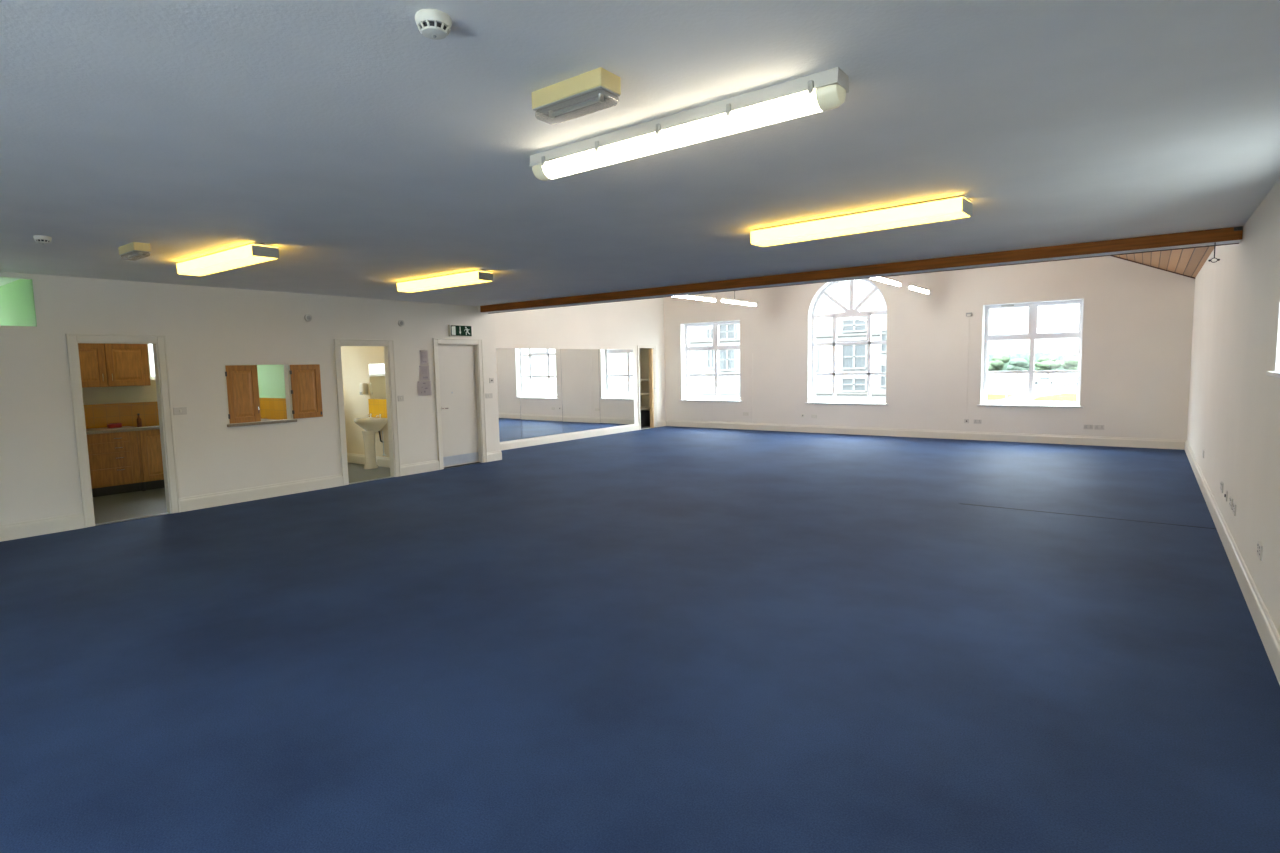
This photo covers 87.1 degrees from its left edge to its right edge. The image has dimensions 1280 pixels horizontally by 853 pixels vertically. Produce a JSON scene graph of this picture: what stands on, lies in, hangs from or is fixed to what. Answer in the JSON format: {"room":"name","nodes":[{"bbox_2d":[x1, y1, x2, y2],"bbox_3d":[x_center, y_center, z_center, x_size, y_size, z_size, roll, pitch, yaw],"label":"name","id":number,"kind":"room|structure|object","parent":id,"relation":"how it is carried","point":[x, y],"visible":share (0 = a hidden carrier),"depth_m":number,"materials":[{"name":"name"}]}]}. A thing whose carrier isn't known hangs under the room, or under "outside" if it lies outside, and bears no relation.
{"room":"community hall","nodes":[
{"label":"community hall","id":0,"kind":"room"},
{"bbox_2d":[0,279,33,325],"bbox_3d":[-7.259,-0.218,7.852,2.570,2.802,0.050,3,7,37],"label":"wall","id":1,"kind":"structure","parent":0,"point":[15,297],"depth_m":7.39,"materials":[{"name":"paint"}]},
{"bbox_2d":[29,279,36,325],"bbox_3d":[-6.244,-1.269,6.924,0.091,0.482,0.004,3,7,37],"label":"trim","id":2,"kind":"structure","parent":1,"relation":"attached to","point":[30,280],"depth_m":6.92,"materials":[{"name":"green paint"}]},
{"bbox_2d":[82,380,156,428],"bbox_3d":[-7.136,-0.454,10.402,0.300,2.802,7.700,3,7,37],"label":"wall","id":3,"kind":"structure","parent":0,"point":[120,394],"depth_m":9.68,"materials":[{"name":"paint"}]},
{"bbox_2d":[78,343,107,387],"bbox_3d":[-7.631,-0.830,9.142,0.383,0.600,0.525,3,7,37],"label":"upper cabinet","id":4,"kind":"object","parent":3,"relation":"attached to","point":[91,355],"visible":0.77,"depth_m":9.14,"materials":[{"name":"brown wood"}]},
{"bbox_2d":[84,401,158,428],"bbox_3d":[-7.351,-0.187,9.871,0.008,0.334,2.948,3,7,37],"label":"backsplash","id":5,"kind":"structure","parent":3,"relation":"attached to","point":[96,415],"depth_m":9.70,"materials":[{"name":"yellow tile"}]},
{"bbox_2d":[104,343,150,386],"bbox_3d":[-7.321,-0.874,9.555,0.383,0.600,0.500,3,7,37],"label":"upper cabinet","id":6,"kind":"object","parent":3,"relation":"attached to","point":[126,364],"visible":0.91,"depth_m":9.45,"materials":[{"name":"brown wood"}]},
{"bbox_2d":[147,344,155,379],"bbox_3d":[-7.045,-1.096,10.331,0.160,0.750,0.935,3,7,37],"label":"window","id":7,"kind":"structure","parent":3,"relation":"in","point":[151,377],"depth_m":10.03,"materials":[{"name":"white plastic"}]},
{"bbox_2d":[0,272,499,525],"bbox_3d":[-6.479,-2.021,7.418,1.140,6.201,11.600,3,7,37],"label":"wall","id":8,"kind":"structure","parent":0,"point":[206,329],"depth_m":8.22,"materials":[{"name":"paint"}]},
{"bbox_2d":[0,513,84,541],"bbox_3d":[-7.717,1.256,4.998,0.022,0.166,5.705,3,7,37],"label":"baseboard","id":9,"kind":"structure","parent":8,"relation":"attached to","point":[11,531],"depth_m":6.98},
{"bbox_2d":[65,333,179,527],"bbox_3d":[-5.797,0.017,7.572,0.132,2.085,0.905,3,7,37],"label":"trim","id":10,"kind":"structure","parent":8,"relation":"attached to","point":[72,340],"depth_m":7.54,"materials":[{"name":"white wood"}]},
{"bbox_2d":[95,512,167,524],"bbox_3d":[-5.793,1.051,7.680,0.040,0.006,0.711,3,7,37],"label":"trim","id":11,"kind":"structure","parent":8,"relation":"attached to","point":[167,512],"depth_m":7.67,"materials":[{"name":"metal"}]},
{"bbox_2d":[173,407,186,414],"bbox_3d":[-5.439,-0.184,7.962,0.016,0.088,0.140,3,7,37],"label":"light switch","id":12,"kind":"object","parent":8,"relation":"attached to","point":[176,410],"visible":1,"depth_m":7.96,"materials":[{"name":"grey plastic"}]},
{"bbox_2d":[225,365,260,423],"bbox_3d":[-5.018,-0.411,8.514,0.053,0.725,0.385,3,7,37],"label":"shutter","id":13,"kind":"object","parent":8,"relation":"attached to","point":[242,380],"visible":1,"depth_m":8.52,"materials":[{"name":"brown wood"}]},
{"bbox_2d":[224,364,291,423],"bbox_3d":[-4.948,-0.436,8.706,0.114,0.745,0.785,3,7,37],"label":"trim","id":14,"kind":"structure","parent":8,"relation":"attached to","point":[286,366],"depth_m":8.98,"materials":[{"name":"white wood"}]},
{"bbox_2d":[179,474,342,511],"bbox_3d":[-4.858,0.849,8.801,0.022,0.166,2.035,3,7,37],"label":"baseboard","id":15,"kind":"structure","parent":8,"relation":"attached to","point":[280,489],"depth_m":8.68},
{"bbox_2d":[227,419,296,426],"bbox_3d":[-4.924,-0.047,8.748,0.170,0.033,0.855,3,7,37],"label":"sill","id":16,"kind":"structure","parent":8,"relation":"attached to","point":[292,420],"depth_m":8.66,"materials":[{"name":"grey wood"}]},
{"bbox_2d":[289,364,322,418],"bbox_3d":[-4.532,-0.478,9.139,0.026,0.722,0.414,3,7,37],"label":"shutter","id":17,"kind":"object","parent":8,"relation":"attached to","point":[305,379],"visible":1,"depth_m":9.13,"materials":[{"name":"brown wood"}]},
{"bbox_2d":[304,314,311,320],"bbox_3d":[-4.495,-1.475,9.124,0.038,0.100,0.100,3,7,37],"label":"fire alarm","id":18,"kind":"object","parent":8,"relation":"attached to","point":[307,317],"visible":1,"depth_m":9.11,"materials":[{"name":"grey plastic"}]},
{"bbox_2d":[334,339,400,485],"bbox_3d":[-4.028,-0.235,9.925,0.132,2.085,0.935,3,7,37],"label":"trim","id":19,"kind":"structure","parent":8,"relation":"attached to","point":[389,356],"depth_m":10.13,"materials":[{"name":"white wood"}]},
{"bbox_2d":[400,460,439,475],"bbox_3d":[-3.476,0.652,10.638,0.022,0.166,0.710,3,7,37],"label":"baseboard","id":20,"kind":"structure","parent":8,"relation":"attached to","point":[415,468],"depth_m":10.62,"materials":[{"name":"white wood"}]},
{"bbox_2d":[419,350,427,364],"bbox_3d":[-3.411,-1.090,10.623,0.004,0.225,0.150,3,7,37],"label":"paper notice","id":21,"kind":"object","parent":8,"relation":"attached to","point":[423,353],"visible":1,"depth_m":10.62,"materials":[{"name":"grey paper"}]},
{"bbox_2d":[417,381,431,395],"bbox_3d":[-3.410,-0.605,10.651,0.010,0.225,0.255,3,7,37],"label":"paper notice","id":22,"kind":"object","parent":8,"relation":"attached to","point":[424,387],"visible":1,"depth_m":10.65,"materials":[{"name":"grey paper"}]},
{"bbox_2d":[419,366,429,380],"bbox_3d":[-3.409,-0.846,10.642,0.004,0.235,0.188,3,7,37],"label":"paper notice","id":23,"kind":"object","parent":8,"relation":"attached to","point":[424,374],"visible":1,"depth_m":10.64,"materials":[{"name":"grey paper"}]},
{"bbox_2d":[433,338,486,469],"bbox_3d":[-3.031,-0.398,11.262,0.147,2.125,0.995,3,7,37],"label":"door","id":24,"kind":"structure","parent":8,"relation":"in","point":[458,363],"depth_m":11.31,"materials":[{"name":"paint"}]},
{"bbox_2d":[448,324,471,336],"bbox_3d":[-2.974,-1.584,11.142,0.054,0.192,0.445,3,7,37],"label":"exit sign","id":25,"kind":"object","parent":8,"relation":"attached to","point":[454,330],"visible":1,"depth_m":11.11,"materials":[{"name":"green plastic"}]},
{"bbox_2d":[487,450,501,461],"bbox_3d":[-2.567,0.523,11.848,0.022,0.166,0.337,3,7,37],"label":"baseboard","id":26,"kind":"structure","parent":8,"relation":"attached to","point":[496,455],"depth_m":11.84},
{"bbox_2d":[257,365,285,419],"bbox_3d":[-5.433,-0.478,10.281,2.570,2.802,0.050,3,7,37],"label":"wall","id":27,"kind":"structure","parent":0,"point":[271,381],"depth_m":10.44,"materials":[{"name":"green paint"}]},
{"bbox_2d":[259,398,286,419],"bbox_3d":[-5.443,-0.263,10.274,2.560,0.334,0.008,3,7,37],"label":"backsplash","id":28,"kind":"structure","parent":27,"relation":"attached to","point":[270,408],"depth_m":10.46,"materials":[{"name":"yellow tile"}]},
{"bbox_2d":[341,346,389,457],"bbox_3d":[-4.520,-0.608,11.495,2.570,2.802,0.100,3,7,37],"label":"wall","id":29,"kind":"structure","parent":0,"point":[355,360],"depth_m":11.75,"materials":[{"name":"beige paint"}]},
{"bbox_2d":[359,383,367,394],"bbox_3d":[-4.734,-0.644,11.516,0.120,0.200,0.115,3,7,37],"label":"soap dispenser","id":30,"kind":"object","parent":29,"relation":"attached to","point":[363,386],"visible":1,"depth_m":11.48,"materials":[{"name":"beige plastic"}]},
{"bbox_2d":[347,453,389,467],"bbox_3d":[-4.532,0.594,11.556,2.570,0.166,0.022,3,7,37],"label":"baseboard","id":31,"kind":"structure","parent":29,"relation":"attached to","point":[351,458],"depth_m":11.78,"materials":[{"name":"white wood"}]},
{"bbox_2d":[368,399,386,417],"bbox_3d":[-4.375,-0.300,11.350,0.700,0.320,0.010,3,7,37],"label":"backsplash","id":32,"kind":"structure","parent":29,"relation":"attached to","point":[376,406],"depth_m":11.38,"materials":[{"name":"yellow tile"}]},
{"bbox_2d":[369,364,385,398],"bbox_3d":[-4.410,-0.760,11.322,0.490,0.587,0.014,3,7,37],"label":"mirror","id":33,"kind":"object","parent":29,"relation":"attached to","point":[376,371],"visible":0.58,"depth_m":11.33,"materials":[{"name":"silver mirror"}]},
{"bbox_2d":[494,297,665,441],"bbox_3d":[-1.420,-2.820,15.012,0.100,6.201,6.690,3,7,37],"label":"wall","id":34,"kind":"structure","parent":0,"point":[627,325],"depth_m":15.55,"materials":[{"name":"paint"}]},
{"bbox_2d":[496,348,521,441],"bbox_3d":[-2.817,-0.607,13.183,0.014,1.842,1.242,3,7,37],"label":"wall mirror","id":35,"kind":"object","parent":34,"relation":"attached to","point":[507,359],"visible":0.41,"depth_m":13.43,"materials":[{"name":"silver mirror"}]},
{"bbox_2d":[518,348,562,438],"bbox_3d":[-2.075,-0.712,14.171,0.014,1.842,1.226,3,7,37],"label":"wall mirror","id":36,"kind":"object","parent":34,"relation":"attached to","point":[539,369],"visible":1,"depth_m":14.14,"materials":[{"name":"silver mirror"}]},
{"bbox_2d":[500,423,638,449],"bbox_3d":[-1.662,0.236,14.781,0.022,0.166,5.468,3,7,37],"label":"baseboard","id":37,"kind":"structure","parent":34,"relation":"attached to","point":[513,444],"depth_m":14.80,"materials":[{"name":"white wood"}]},
{"bbox_2d":[560,349,599,432],"bbox_3d":[-1.328,-0.819,15.166,0.015,1.842,1.259,3,6,37],"label":"wall mirror","id":38,"kind":"object","parent":34,"relation":"attached to","point":[579,367],"visible":1,"depth_m":15.13,"materials":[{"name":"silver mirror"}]},
{"bbox_2d":[598,349,633,427],"bbox_3d":[-0.555,-0.928,16.193,0.014,1.842,1.309,3,7,37],"label":"wall mirror","id":39,"kind":"object","parent":34,"relation":"attached to","point":[616,382],"visible":1,"depth_m":16.16,"materials":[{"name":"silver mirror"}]},
{"bbox_2d":[637,345,656,429],"bbox_3d":[0.191,-1.003,17.178,0.028,2.120,0.770,3,7,37],"label":"trim","id":40,"kind":"structure","parent":34,"relation":"attached to","point":[638,346],"depth_m":17.08,"materials":[{"name":"white wood"}]},
{"bbox_2d":[649,348,655,427],"bbox_3d":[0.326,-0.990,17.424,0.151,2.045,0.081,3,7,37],"label":"door","id":41,"kind":"structure","parent":34,"relation":"in","point":[651,353],"depth_m":17.41,"materials":[{"name":"wood"}]},
{"bbox_2d":[657,420,665,426],"bbox_3d":[0.561,-0.080,17.738,0.022,0.166,0.398,3,7,37],"label":"baseboard","id":42,"kind":"structure","parent":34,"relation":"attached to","point":[660,423],"depth_m":17.73,"materials":[{"name":"white wood"}]},
{"bbox_2d":[0,426,1279,852],"bbox_3d":[-1.125,0.997,7.915,12.409,0.120,18.290,3,7,37],"label":"floor","id":43,"kind":"structure","parent":0,"point":[664,639],"depth_m":3.72,"materials":[{"name":"blue carpet"}]},
{"bbox_2d":[87,431,140,496],"bbox_3d":[-7.446,0.509,9.288,0.606,0.861,0.750,3,7,37],"label":"drawer unit","id":44,"kind":"object","parent":43,"relation":"on","point":[114,463],"visible":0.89,"depth_m":9.20,"materials":[{"name":"brown wood"}]},
{"bbox_2d":[137,429,164,490],"bbox_3d":[-6.930,0.434,9.997,0.579,0.860,1.000,3,7,37],"label":"base cabinet","id":45,"kind":"object","parent":43,"relation":"on","point":[149,441],"visible":0.34,"depth_m":9.53,"materials":[{"name":"brown wood"}]},
{"bbox_2d":[86,426,159,433],"bbox_3d":[-7.303,0.038,9.456,0.599,0.038,2.290,3,7,37],"label":"countertop","id":46,"kind":"structure","parent":45,"relation":"on","point":[123,428],"depth_m":9.27,"materials":[{"name":"grey laminate"}]},
{"bbox_2d":[107,423,121,427],"bbox_3d":[-7.404,-0.013,9.486,0.108,0.062,0.154,3,7,37],"label":"tub","id":47,"kind":"object","parent":46,"relation":"on","point":[111,425],"visible":1,"depth_m":9.46,"materials":[{"name":"red plastic"}]},
{"bbox_2d":[128,424,158,427],"bbox_3d":[-6.964,-0.014,9.906,0.480,0.043,0.840,3,7,37],"label":"sink","id":48,"kind":"object","parent":46,"relation":"in","point":[147,425],"visible":0.22,"depth_m":9.67,"materials":[{"name":"silver metal"}]},
{"bbox_2d":[137,413,141,425],"bbox_3d":[-7.243,-0.098,9.729,0.056,0.180,0.056,3,7,37],"label":"bottle","id":49,"kind":"object","parent":48,"relation":"on","point":[139,422],"visible":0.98,"depth_m":9.71,"materials":[{"name":"brown glass"}]},
{"bbox_2d":[354,414,387,468],"bbox_3d":[-4.539,0.250,11.265,0.570,0.905,0.425,3,7,37],"label":"basin","id":50,"kind":"object","parent":43,"relation":"on","point":[372,425],"visible":1,"depth_m":11.21,"materials":[{"name":"beige ceramic"}]},
{"bbox_2d":[959,503,1215,528],"bbox_3d":[4.484,0.910,6.924,2.209,0.002,0.013,3,7,37],"label":"trim","id":51,"kind":"structure","parent":43,"relation":"on","point":[959,503],"depth_m":6.84,"materials":[{"name":"carpet"}]},
{"bbox_2d":[0,0,1279,305],"bbox_3d":[-3.216,-1.544,4.953,12.409,0.200,11.500,3,7,37],"label":"ceiling","id":52,"kind":"structure","parent":0,"point":[375,153],"depth_m":3.11,"materials":[{"name":"paint"}]},
{"bbox_2d":[33,235,51,243],"bbox_3d":[-4.487,-1.398,5.058,0.106,0.057,0.106,3,7,37],"label":"smoke detector","id":53,"kind":"object","parent":52,"relation":"attached to","point":[41,239],"visible":1,"depth_m":5.03,"materials":[{"name":"beige plastic"}]},
{"bbox_2d":[118,242,150,258],"bbox_3d":[-4.111,-1.422,5.476,0.350,0.101,0.115,3,7,37],"label":"emergency light","id":54,"kind":"object","parent":52,"relation":"attached to","point":[134,249],"visible":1,"depth_m":5.40,"materials":[{"name":"beige plastic"}]},
{"bbox_2d":[176,243,278,275],"bbox_3d":[-3.659,-1.465,5.928,1.520,0.117,0.210,3,6,36],"label":"fluorescent light","id":55,"kind":"object","parent":52,"relation":"attached to","point":[254,253],"visible":1,"depth_m":5.73,"materials":[{"name":"yellow"}]},
{"bbox_2d":[181,243,275,262],"bbox_3d":[-3.660,-1.505,5.925,1.520,0.010,0.170,3,6,36],"label":"tray","id":56,"kind":"object","parent":55,"relation":"on","point":[255,245],"depth_m":5.57,"materials":[{"name":"metal"}]},
{"bbox_2d":[415,9,451,39],"bbox_3d":[-0.621,-1.201,2.027,0.106,0.057,0.106,3,7,37],"label":"smoke detector","id":57,"kind":"object","parent":52,"relation":"attached to","point":[434,24],"visible":1,"depth_m":2.00,"materials":[{"name":"beige plastic"}]},
{"bbox_2d":[417,20,449,37],"bbox_3d":[-0.621,-1.194,2.028,0.095,0.020,0.095,1,6,22],"label":"grille","id":58,"kind":"object","parent":57,"relation":"attached to","point":[428,28],"depth_m":2.01,"materials":[{"name":"beige plastic"}]},
{"bbox_2d":[397,270,492,291],"bbox_3d":[-2.247,-1.653,7.665,1.490,0.117,0.200,3,7,37],"label":"fluorescent light","id":59,"kind":"object","parent":52,"relation":"attached to","point":[479,276],"visible":1,"depth_m":7.51,"materials":[{"name":"yellow"}]},
{"bbox_2d":[399,270,490,282],"bbox_3d":[-2.248,-1.693,7.662,1.490,0.010,0.160,3,7,37],"label":"tray","id":60,"kind":"object","parent":59,"relation":"on","point":[483,272],"depth_m":7.42,"materials":[{"name":"metal"}]},
{"bbox_2d":[531,67,620,118],"bbox_3d":[-0.243,-1.232,2.531,0.350,0.101,0.115,3,7,37],"label":"emergency light","id":61,"kind":"object","parent":52,"relation":"attached to","point":[599,85],"visible":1,"depth_m":2.48,"materials":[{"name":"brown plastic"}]},
{"bbox_2d":[529,67,848,180],"bbox_3d":[0.114,-1.269,2.936,1.575,0.117,0.144,3,7,37],"label":"fluorescent light","id":62,"kind":"object","parent":52,"relation":"attached to","point":[824,90],"visible":1,"depth_m":2.78,"materials":[{"name":"grey plastic"}]},
{"bbox_2d":[532,164,550,180],"bbox_3d":[-0.482,-1.269,3.385,0.084,0.060,0.116,3,7,37],"label":"end cap","id":63,"kind":"object","parent":62,"relation":"attached to","point":[540,172],"depth_m":3.34,"materials":[{"name":"beige plastic"}]},
{"bbox_2d":[542,89,820,178],"bbox_3d":[0.115,-1.240,2.939,1.405,0.060,0.116,3,7,37],"label":"diffuser","id":64,"kind":"object","parent":62,"relation":"attached to","point":[795,103],"depth_m":2.82,"materials":[{"name":"white plastic"}]},
{"bbox_2d":[815,84,845,110],"bbox_3d":[0.712,-1.212,2.493,0.084,0.060,0.116,3,7,37],"label":"end cap","id":65,"kind":"object","parent":62,"relation":"attached to","point":[827,96],"depth_m":2.46,"materials":[{"name":"beige plastic"}]},
{"bbox_2d":[478,226,1242,313],"bbox_3d":[1.200,-1.810,8.617,9.735,0.114,0.270,3,7,37],"label":"ceiling beam","id":66,"kind":"structure","parent":52,"relation":"attached to","point":[1231,235],"depth_m":7.17,"materials":[{"name":"brown wood"}]},
{"bbox_2d":[1208,242,1219,262],"bbox_3d":[4.925,-1.496,5.768,0.077,0.181,0.018,3,7,37],"label":"hook","id":67,"kind":"object","parent":66,"relation":"hanging from","point":[1215,242],"visible":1,"depth_m":5.76,"materials":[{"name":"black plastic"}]},
{"bbox_2d":[750,196,971,246],"bbox_3d":[1.539,-1.477,4.894,1.570,0.117,0.210,3,7,40],"label":"fluorescent light","id":68,"kind":"object","parent":52,"relation":"attached to","point":[957,207],"visible":1,"depth_m":4.74,"materials":[{"name":"yellow"}]},
{"bbox_2d":[753,196,971,230],"bbox_3d":[1.539,-1.518,4.890,1.570,0.010,0.170,3,7,40],"label":"tray","id":69,"kind":"object","parent":68,"relation":"on","point":[963,198],"depth_m":4.70,"materials":[{"name":"metal"}]},
{"bbox_2d":[639,348,649,410],"bbox_3d":[-0.089,-1.167,17.610,0.750,2.620,1.440,3,7,37],"label":"wall","id":70,"kind":"structure","parent":0,"point":[643,352],"depth_m":18.21,"materials":[{"name":"paint"}]},
{"bbox_2d":[664,256,1194,439],"bbox_3d":[5.121,-2.858,14.503,11.179,6.700,0.340,3,7,37],"label":"wall","id":71,"kind":"structure","parent":0,"point":[1138,318],"depth_m":13.40,"materials":[{"name":"paint"}]},
{"bbox_2d":[679,320,741,401],"bbox_3d":[1.830,-1.637,17.052,1.835,1.991,0.310,3,7,37],"label":"window","id":72,"kind":"structure","parent":71,"relation":"in","point":[685,348],"depth_m":17.29,"materials":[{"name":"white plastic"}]},
{"bbox_2d":[752,354,752,422],"bbox_3d":[2.721,-0.917,16.296,0.016,1.674,0.010,3,7,37],"label":"cable conduit","id":73,"kind":"object","parent":71,"relation":"attached to","point":[752,354],"visible":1,"depth_m":16.29,"materials":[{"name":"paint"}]},
{"bbox_2d":[805,279,887,404],"bbox_3d":[4.612,-1.912,14.931,1.875,2.831,0.310,3,7,37],"label":"window","id":74,"kind":"structure","parent":71,"relation":"in","point":[851,312],"depth_m":15.14,"materials":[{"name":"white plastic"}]},
{"bbox_2d":[666,420,1185,449],"bbox_3d":[4.994,0.107,14.689,10.779,0.166,0.022,3,7,37],"label":"baseboard","id":75,"kind":"structure","parent":71,"relation":"attached to","point":[964,435],"depth_m":13.66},
{"bbox_2d":[966,317,969,417],"bbox_3d":[6.531,-1.170,13.404,0.016,2.020,0.010,3,7,37],"label":"cable conduit","id":76,"kind":"object","parent":71,"relation":"attached to","point":[969,317],"visible":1,"depth_m":13.41,"materials":[{"name":"paint"}]},
{"bbox_2d":[977,299,1083,407],"bbox_3d":[7.459,-1.371,12.848,1.765,1.976,0.310,3,7,37],"label":"window","id":77,"kind":"structure","parent":71,"relation":"in","point":[1032,334],"depth_m":12.91,"materials":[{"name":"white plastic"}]},
{"bbox_2d":[1084,424,1093,428],"bbox_3d":[8.186,0.006,12.283,0.150,0.086,0.014,3,7,37],"label":"wall socket","id":78,"kind":"object","parent":71,"relation":"attached to","point":[1086,426],"visible":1,"depth_m":12.28,"materials":[{"name":"grey plastic"}]},
{"bbox_2d":[1094,425,1104,429],"bbox_3d":[8.318,0.013,12.185,0.150,0.086,0.014,3,7,37],"label":"wall socket","id":79,"kind":"object","parent":71,"relation":"attached to","point":[1098,427],"visible":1,"depth_m":12.18,"materials":[{"name":"grey plastic"}]},
{"bbox_2d":[1112,256,1194,278],"bbox_3d":[6.737,-3.915,12.946,6.209,2.690,0.025,3,7,37],"label":"trim","id":80,"kind":"structure","parent":71,"relation":"attached to","point":[1112,256],"depth_m":11.51,"materials":[{"name":"brown wood"}]},
{"bbox_2d":[1114,246,1213,277],"bbox_3d":[2.954,-3.715,11.546,11.179,2.919,6.820,3,7,37],"label":"vault","id":81,"kind":"object","parent":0,"point":[1189,262],"depth_m":10.16,"materials":[{"name":"brown wood"}]},
{"bbox_2d":[673,293,715,301],"bbox_3d":[1.013,-3.491,12.941,0.060,2.064,1.620,3,7,37],"label":"strip light","id":82,"kind":"object","parent":81,"relation":"hanging from","point":[696,297],"visible":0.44,"depth_m":13.16,"materials":[{"name":"white plastic"}]},
{"bbox_2d":[721,291,756,305],"bbox_3d":[2.107,-3.651,14.262,0.060,2.098,1.460,3,7,37],"label":"strip light","id":83,"kind":"object","parent":81,"relation":"hanging from","point":[726,300],"visible":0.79,"depth_m":14.24,"materials":[{"name":"white plastic"}]},
{"bbox_2d":[870,277,900,285],"bbox_3d":[3.975,-3.204,10.839,0.060,1.754,1.470,3,7,37],"label":"strip light","id":84,"kind":"object","parent":81,"relation":"hanging from","point":[888,280],"visible":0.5,"depth_m":10.96,"materials":[{"name":"white plastic"}]},
{"bbox_2d":[909,284,928,293],"bbox_3d":[5.150,-3.364,12.368,0.060,1.746,1.200,3,7,37],"label":"strip light","id":85,"kind":"object","parent":81,"relation":"hanging from","point":[912,286],"visible":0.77,"depth_m":12.33,"materials":[{"name":"white plastic"}]},
{"bbox_2d":[1187,178,1279,635],"bbox_3d":[3.872,-0.248,3.900,0.300,2.887,18.490,3,7,37],"label":"wall","id":86,"kind":"structure","parent":0,"point":[1234,406],"depth_m":5.11,"materials":[{"name":"paint"}]},
{"bbox_2d":[1229,496,1232,509],"bbox_3d":[4.830,0.623,5.501,0.014,0.090,0.150,3,7,37],"label":"wall socket","id":87,"kind":"object","parent":86,"relation":"attached to","point":[1231,498],"visible":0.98,"depth_m":5.45,"materials":[{"name":"grey plastic"}]},
{"bbox_2d":[1184,440,1279,684],"bbox_3d":[3.824,1.092,4.191,0.022,0.166,18.268,3,7,37],"label":"baseboard","id":88,"kind":"structure","parent":86,"relation":"attached to","point":[1267,631],"depth_m":4.54,"materials":[{"name":"white wood"}]},
{"bbox_2d":[1232,501,1235,515],"bbox_3d":[4.686,0.648,5.310,0.014,0.090,0.150,3,7,37],"label":"wall socket","id":89,"kind":"object","parent":86,"relation":"attached to","point":[1234,503],"visible":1,"depth_m":5.27,"materials":[{"name":"grey plastic"}]},
{"bbox_2d":[1257,541,1262,560],"bbox_3d":[3.794,0.760,4.122,0.014,0.090,0.150,3,7,37],"label":"wall socket","id":90,"kind":"object","parent":86,"relation":"attached to","point":[1259,545],"visible":1,"depth_m":4.09,"materials":[{"name":"grey plastic"}]},
{"bbox_2d":[1266,308,1279,377],"bbox_3d":[3.488,-0.726,3.421,0.280,0.961,1.190,3,7,37],"label":"window","id":91,"kind":"structure","parent":86,"relation":"in","point":[1276,373],"depth_m":3.92,"materials":[{"name":"white plastic"}]},
{"bbox_3d":[-0.054,0.085,17.654,0.850,0.118,1.340,3,7,37],"label":"floor","id":92,"kind":"structure","parent":0,"visible":0},
{"bbox_2d":[640,410,649,426],"bbox_3d":[-0.203,-0.181,17.725,0.365,0.400,1.180,3,7,37],"label":"crate","id":93,"kind":"object","parent":92,"relation":"on","point":[645,415],"visible":0.27,"depth_m":17.89,"materials":[{"name":"grey plastic"}]},
{"label":"outside","id":94,"kind":"structure","parent":0,"visible":0},
{"bbox_2d":[987,373,1077,400],"bbox_3d":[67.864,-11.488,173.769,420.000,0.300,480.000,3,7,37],"label":"ground","id":95,"kind":"structure","parent":94,"point":[996,383],"depth_m":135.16,"materials":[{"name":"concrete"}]},
{"bbox_2d":[689,381,738,396],"bbox_3d":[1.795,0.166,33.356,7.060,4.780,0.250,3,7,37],"label":"railing","id":96,"kind":"object","parent":95,"relation":"on","point":[701,382],"visible":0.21,"depth_m":31.65,"materials":[{"name":"white metal"}]},
{"bbox_2d":[689,279,886,399],"bbox_3d":[3.710,-4.648,39.877,26.100,13.100,9.250,3,7,37],"label":"building","id":97,"kind":"structure","parent":95,"relation":"on","point":[849,358],"depth_m":30.56,"materials":[{"name":"stone"}]},
{"bbox_2d":[988,354,1009,370],"bbox_3d":[119.481,-20.829,225.331,7.919,6.790,7.090,3,7,37],"label":"tree","id":98,"kind":"object","parent":95,"relation":"on","point":[997,362],"visible":0.91,"depth_m":222.89,"materials":[{"name":"green plant"}]},
{"bbox_2d":[987,394,1012,399],"bbox_3d":[49.194,-4.084,95.051,4.400,0.060,21.000,3,7,37],"label":"grass patch","id":99,"kind":"structure","parent":95,"relation":"on","point":[989,396],"depth_m":96.52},
{"bbox_2d":[1006,358,1028,374],"bbox_3d":[120.190,-19.111,213.953,6.252,5.414,6.319,3,7,37],"label":"tree","id":100,"kind":"object","parent":95,"relation":"on","point":[1018,364],"visible":0.95,"depth_m":211.91,"materials":[{"name":"green plant"}]},
{"bbox_2d":[988,351,1077,370],"bbox_3d":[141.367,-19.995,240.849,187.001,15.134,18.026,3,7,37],"label":"hedge","id":101,"kind":"object","parent":95,"relation":"on","point":[1025,355],"visible":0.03,"depth_m":239.42,"materials":[{"name":"green plant"}]},
{"bbox_2d":[1034,377,1055,383],"bbox_3d":[82.712,-9.375,137.721,4.244,1.449,1.800,2,6,31],"label":"car","id":102,"kind":"object","parent":95,"relation":"on","point":[1041,379],"visible":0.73,"depth_m":136.95,"materials":[{"name":"grey metal"}]},
{"bbox_2d":[1034,356,1061,373],"bbox_3d":[131.077,-19.687,216.327,7.484,5.680,7.691,3,7,37],"label":"tree","id":103,"kind":"object","parent":95,"relation":"on","point":[1043,363],"visible":0.98,"depth_m":214.56,"materials":[{"name":"green plant"}]},
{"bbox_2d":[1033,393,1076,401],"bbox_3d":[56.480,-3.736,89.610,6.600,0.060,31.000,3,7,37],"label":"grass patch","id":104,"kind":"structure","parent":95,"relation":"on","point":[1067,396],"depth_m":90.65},
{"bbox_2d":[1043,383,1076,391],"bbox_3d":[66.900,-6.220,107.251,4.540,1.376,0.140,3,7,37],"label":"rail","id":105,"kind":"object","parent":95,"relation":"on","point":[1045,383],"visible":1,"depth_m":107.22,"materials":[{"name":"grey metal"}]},
{"bbox_2d":[1060,353,1077,374],"bbox_3d":[130.966,-18.965,202.810,7.577,6.710,8.064,3,7,37],"label":"tree","id":106,"kind":"object","parent":95,"relation":"on","point":[1070,363],"visible":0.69,"depth_m":201.12,"materials":[{"name":"green plant"}]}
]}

